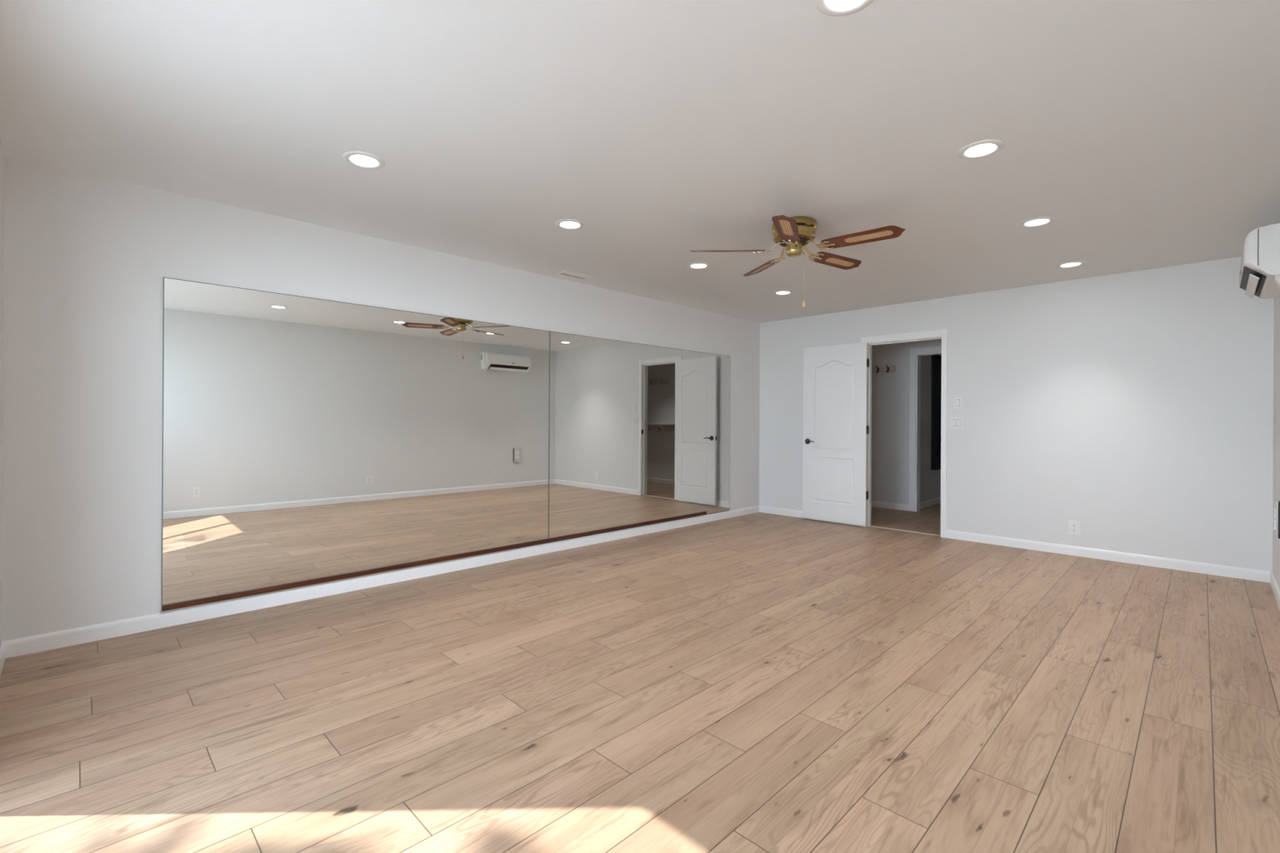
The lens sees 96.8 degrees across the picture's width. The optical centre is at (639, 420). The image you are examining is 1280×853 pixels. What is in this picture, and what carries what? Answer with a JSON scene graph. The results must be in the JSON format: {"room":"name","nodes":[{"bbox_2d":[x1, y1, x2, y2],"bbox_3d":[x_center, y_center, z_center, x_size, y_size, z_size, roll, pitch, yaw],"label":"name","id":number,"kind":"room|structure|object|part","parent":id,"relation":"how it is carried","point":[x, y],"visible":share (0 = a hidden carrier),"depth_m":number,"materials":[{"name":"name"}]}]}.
{"room":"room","nodes":[
{"label":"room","id":0,"kind":"room"},
{"bbox_2d":[0,139,4,646],"bbox_3d":[-1.568,-0.033,1.138,0.116,2.490,4.439,0,0,-45],"label":"wall","id":1,"kind":"structure","parent":0,"point":[2,153],"depth_m":2.69,"materials":[{"name":"white paint"}]},
{"bbox_2d":[0,641,5,675],"bbox_3d":[-2.623,1.115,2.288,0.012,0.083,1.305,0,0,-45],"label":"baseboard","id":2,"kind":"structure","parent":1,"relation":"attached to","point":[2,648],"depth_m":2.66,"materials":[{"name":"white paint"}]},
{"bbox_2d":[2,155,759,641],"bbox_3d":[-0.812,-0.029,5.091,6.752,2.490,0.116,0,0,-45],"label":"wall","id":3,"kind":"structure","parent":0,"point":[87,258],"depth_m":3.07,"materials":[{"name":"white paint"}]},
{"bbox_2d":[160,548,515,613],"bbox_3d":[-1.859,1.072,3.969,2.290,0.010,0.014,0,0,-45],"label":"channel","id":4,"kind":"object","parent":3,"relation":"attached to","point":[206,604],"visible":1,"depth_m":3.73,"materials":[{"name":"brown"}]},
{"bbox_2d":[161,511,706,611],"bbox_3d":[-0.948,1.055,4.859,4.822,0.032,0.011,0,0,-45],"label":"wood strip","id":5,"kind":"object","parent":4,"relation":"on","point":[282,587],"visible":1,"depth_m":4.02,"materials":[{"name":"brown wood"}]},
{"bbox_2d":[161,276,549,605],"bbox_3d":[-1.735,0.139,4.090,2.617,1.869,0.009,0,0,-45],"label":"wall mirror","id":6,"kind":"object","parent":3,"relation":"attached to","point":[304,438],"visible":1,"depth_m":3.78,"materials":[{"name":"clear mirror"}]},
{"bbox_2d":[3,505,759,658],"bbox_3d":[-0.774,1.125,5.046,6.520,0.083,0.012,0,0,-45],"label":"baseboard","id":7,"kind":"structure","parent":3,"relation":"attached to","point":[59,639],"depth_m":3.65,"materials":[{"name":"white paint"}]},
{"bbox_2d":[548,331,730,542],"bbox_3d":[0.141,0.149,5.947,2.655,1.869,0.009,0,0,-45],"label":"wall mirror","id":8,"kind":"object","parent":3,"relation":"attached to","point":[638,433],"visible":1,"depth_m":5.74,"materials":[{"name":"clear mirror"}]},
{"bbox_2d":[0,502,1279,852],"bbox_3d":[2.069,1.182,4.746,10.372,0.001,4.671,0,0,-45],"label":"floor","id":9,"kind":"structure","parent":0,"point":[756,682],"depth_m":2.30,"materials":[{"name":"brown wood"}]},
{"bbox_2d":[0,0,1279,323],"bbox_3d":[0.797,-1.325,3.473,6.752,0.120,4.671,0,0,-45],"label":"ceiling","id":10,"kind":"structure","parent":0,"point":[1148,131],"depth_m":2.44,"materials":[{"name":"white paint"}]},
{"bbox_2d":[342,151,385,168],"bbox_3d":[-1.352,-1.273,2.784,0.188,0.007,0.188,0,0,-45],"label":"recessed light","id":11,"kind":"object","parent":10,"relation":"in","point":[357,158],"visible":1,"depth_m":2.77,"materials":[{"name":"white plastic"}]},
{"bbox_2d":[555,219,584,229],"bbox_3d":[-0.454,-1.268,3.681,0.188,0.007,0.188,0,0,-45],"label":"recessed light","id":12,"kind":"object","parent":10,"relation":"in","point":[562,224],"visible":1,"depth_m":3.67,"materials":[{"name":"white"}]},
{"bbox_2d":[555,270,593,279],"bbox_3d":[-0.569,-1.268,4.967,0.300,0.007,0.150,0,0,-45],"label":"ceiling vent","id":13,"kind":"object","parent":10,"relation":"in","point":[567,273],"visible":1,"depth_m":4.96,"materials":[{"name":"white metal"}]},
{"bbox_2d":[687,262,710,269],"bbox_3d":[0.479,-1.263,4.641,0.188,0.007,0.188,0,0,-45],"label":"recessed light","id":14,"kind":"object","parent":10,"relation":"in","point":[698,265],"visible":1,"depth_m":4.63,"materials":[{"name":"white"}]},
{"bbox_2d":[773,290,792,294],"bbox_3d":[1.408,-1.258,5.591,0.188,0.007,0.188,0,0,-45],"label":"recessed light","id":15,"kind":"object","parent":10,"relation":"in","point":[778,292],"visible":1,"depth_m":5.58,"materials":[{"name":"white"}]},
{"bbox_2d":[690,214,905,307],"bbox_3d":[1.034,-0.994,3.636,1.256,0.539,1.242,0,0,-45],"label":"ceiling fan","id":16,"kind":"object","parent":10,"relation":"hanging from","point":[793,233],"visible":1,"depth_m":3.52,"materials":[{"name":"brown wood"}]},
{"bbox_3d":[0.563,-1.094,3.665,0.475,0.006,0.132,0,14,2],"label":"blade","id":17,"kind":"part","parent":16,"relation":"part of","materials":[{"name":"brown wood"}]},
{"bbox_3d":[0.875,-1.092,4.059,0.132,0.006,0.475,-14,4,-15],"label":"blade","id":18,"kind":"part","parent":16,"relation":"part of","materials":[{"name":"brown wood"}]},
{"bbox_3d":[0.841,-1.093,3.247,0.132,0.006,0.475,15,5,20],"label":"blade","id":19,"kind":"part","parent":16,"relation":"part of","materials":[{"name":"brown wood"}]},
{"bbox_3d":[1.346,-1.090,3.884,0.475,0.006,0.132,0,-14,-34],"label":"blade","id":20,"kind":"part","parent":16,"relation":"part of","materials":[{"name":"brown wood"}]},
{"bbox_3d":[1.325,-1.090,3.382,0.475,0.006,0.132,0,-14,38],"label":"blade","id":21,"kind":"part","parent":16,"relation":"part of","materials":[{"name":"brown wood"}]},
{"bbox_2d":[813,0,874,16],"bbox_3d":[0.614,-1.262,1.683,0.188,0.007,0.188,0,0,-45],"label":"recessed light","id":22,"kind":"object","parent":10,"relation":"in","point":[829,7],"visible":1,"depth_m":1.73,"materials":[{"name":"white"}]},
{"bbox_2d":[957,139,1004,159],"bbox_3d":[1.582,-1.257,2.640,0.188,0.007,0.188,0,0,-45],"label":"recessed light","id":23,"kind":"object","parent":10,"relation":"in","point":[982,148],"visible":1,"depth_m":2.63,"materials":[{"name":"white"}]},
{"bbox_2d":[1018,216,1055,227],"bbox_3d":[2.506,-1.252,3.588,0.188,0.007,0.188,0,0,-45],"label":"recessed light","id":24,"kind":"object","parent":10,"relation":"in","point":[1037,221],"visible":1,"depth_m":3.58,"materials":[{"name":"white"}]},
{"bbox_2d":[1056,261,1085,267],"bbox_3d":[3.444,-1.247,4.545,0.188,0.007,0.188,0,0,-45],"label":"recessed light","id":25,"kind":"object","parent":10,"relation":"in","point":[1073,264],"visible":1,"depth_m":4.53,"materials":[{"name":"white"}]},
{"bbox_2d":[871,339,941,511],"bbox_3d":[4.301,0.000,6.825,0.116,2.490,3.850,0,0,-45],"label":"wall","id":26,"kind":"structure","parent":0,"point":[890,474],"depth_m":7.65,"materials":[{"name":"white paint"}]},
{"bbox_2d":[871,364,895,373],"bbox_3d":[3.213,-0.699,7.792,0.076,0.106,0.540,0,0,-45],"label":"coat rack","id":27,"kind":"object","parent":26,"relation":"attached to","point":[876,369],"visible":0.59,"depth_m":7.72,"materials":[{"name":"white paint"}]},
{"bbox_2d":[871,500,908,511],"bbox_3d":[3.221,1.147,7.819,0.012,0.083,0.926,0,0,-45],"label":"baseboard","id":28,"kind":"structure","parent":26,"relation":"attached to","point":[873,504],"depth_m":7.66,"materials":[{"name":"white paint"}]},
{"bbox_2d":[908,346,941,511],"bbox_3d":[3.918,0.121,7.201,0.131,2.143,0.926,0,0,-45],"label":"trim","id":29,"kind":"structure","parent":26,"relation":"attached to","point":[914,398],"depth_m":7.45,"materials":[{"name":"white paint"}]},
{"bbox_2d":[920,354,941,502],"bbox_3d":[4.359,0.000,8.329,2.084,2.490,0.116,0,0,-45],"label":"wall","id":30,"kind":"structure","parent":0,"point":[930,480],"depth_m":7.86,"materials":[{"name":"white paint"}]},
{"bbox_2d":[920,497,940,508],"bbox_3d":[4.398,1.154,8.284,2.084,0.083,0.012,0,0,-45],"label":"baseboard","id":31,"kind":"structure","parent":30,"relation":"attached to","point":[937,500],"depth_m":7.93,"materials":[{"name":"white paint"}]},
{"bbox_2d":[930,355,941,470],"bbox_3d":[4.430,-0.115,8.248,0.860,1.620,0.099,0,0,-45],"label":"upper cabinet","id":32,"kind":"object","parent":30,"relation":"attached to","point":[935,459],"visible":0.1,"depth_m":7.96,"materials":[{"name":"black wood"}]},
{"bbox_3d":[4.439,-0.115,8.238,0.840,1.600,0.015,0,0,-45],"label":"door","id":33,"kind":"part","parent":32,"relation":"part of","materials":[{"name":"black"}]},
{"bbox_2d":[759,256,1273,572],"bbox_3d":[3.148,-0.007,5.807,0.116,2.490,4.439,0,0,-45],"label":"wall","id":34,"kind":"structure","parent":0,"point":[1135,408],"depth_m":4.91,"materials":[{"name":"white paint"}]},
{"bbox_2d":[759,505,860,525],"bbox_3d":[2.011,1.141,6.858,0.012,0.083,1.331,0,0,-45],"label":"baseboard","id":35,"kind":"structure","parent":34,"relation":"attached to","point":[784,512],"depth_m":7.06,"materials":[{"name":"white paint"}]},
{"bbox_2d":[802,342,868,525],"bbox_3d":[2.231,0.146,6.542,0.770,2.030,0.108,0,0,44],"label":"door","id":36,"kind":"structure","parent":34,"relation":"in","point":[836,428],"depth_m":6.52,"materials":[{"name":"white paint"}]},
{"bbox_3d":[2.023,0.247,6.740,0.140,0.066,0.108,0,0,44],"label":"handle","id":37,"kind":"part","parent":36,"relation":"part of","materials":[{"name":"black metal"}]},
{"bbox_2d":[860,328,947,537],"bbox_3d":[2.842,0.128,6.115,0.146,2.117,0.886,0,0,-45],"label":"trim","id":38,"kind":"structure","parent":34,"relation":"attached to","point":[942,335],"depth_m":5.87,"materials":[{"name":"white paint"}]},
{"bbox_2d":[869,525,940,536],"bbox_3d":[2.845,1.184,6.116,0.040,0.006,0.762,0,0,-45],"label":"trim","id":39,"kind":"structure","parent":34,"relation":"attached to","point":[869,526],"depth_m":6.09,"materials":[{"name":"beige wood"}]},
{"bbox_2d":[950,417,963,428],"bbox_3d":[3.173,0.022,5.690,0.012,0.120,0.118,0,0,-45],"label":"light switch","id":40,"kind":"object","parent":34,"relation":"attached to","point":[955,422],"visible":1,"depth_m":5.69,"materials":[{"name":"white plastic"}]},
{"bbox_2d":[954,396,961,408],"bbox_3d":[3.180,-0.176,5.684,0.012,0.120,0.072,0,0,-45],"label":"light switch","id":41,"kind":"object","parent":34,"relation":"attached to","point":[957,400],"visible":1,"depth_m":5.68,"materials":[{"name":"white plastic"}]},
{"bbox_2d":[1068,520,1079,535],"bbox_3d":[3.836,0.949,5.018,0.009,0.127,0.079,0,0,-45],"label":"wall outlet","id":42,"kind":"object","parent":34,"relation":"attached to","point":[1073,526],"visible":1,"depth_m":5.01,"materials":[{"name":"white plastic"}]},
{"bbox_2d":[946,529,1270,582],"bbox_3d":[3.876,1.151,4.974,0.012,0.083,2.198,0,0,-45],"label":"baseboard","id":43,"kind":"structure","parent":34,"relation":"attached to","point":[1144,560],"depth_m":4.79,"materials":[{"name":"white paint"}]},
{"bbox_2d":[1272,297,1279,590],"bbox_3d":[2.392,-0.011,1.854,6.752,2.490,0.116,0,0,-45],"label":"wall","id":44,"kind":"structure","parent":0,"point":[1276,446],"depth_m":3.96,"materials":[{"name":"white paint"}]},
{"bbox_2d":[1239,222,1279,298],"bbox_3d":[3.839,-0.933,3.496,0.878,0.329,0.196,0,0,-45],"label":"air conditioner","id":45,"kind":"object","parent":44,"relation":"attached to","point":[1260,267],"visible":1,"depth_m":3.23,"materials":[{"name":"white plastic"}]},
{"bbox_2d":[1240,266,1266,297],"bbox_3d":[3.811,-0.860,3.536,0.735,0.078,0.090,0,0,-45],"label":"air vent","id":46,"kind":"object","parent":45,"relation":"attached to","point":[1253,282],"depth_m":3.48,"materials":[{"name":"black plastic"}]},
{"bbox_2d":[1270,571,1279,610],"bbox_3d":[2.341,1.142,1.899,6.520,0.083,0.012,0,0,-45],"label":"baseboard","id":47,"kind":"structure","parent":44,"relation":"attached to","point":[1273,584],"depth_m":3.86,"materials":[{"name":"white paint"}]},
{"bbox_2d":[1273,498,1279,540],"bbox_3d":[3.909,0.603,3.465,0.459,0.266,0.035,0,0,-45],"label":"power outlet","id":48,"kind":"object","parent":44,"relation":"attached to","point":[1277,503],"visible":1,"depth_m":3.45,"materials":[{"name":"white plastic"}]},
{"bbox_3d":[4.064,0.628,3.628,0.126,0.250,0.012,0,0,-45],"label":"plate","id":49,"kind":"part","parent":48,"relation":"part of","materials":[{"name":"white plastic"}]}
]}

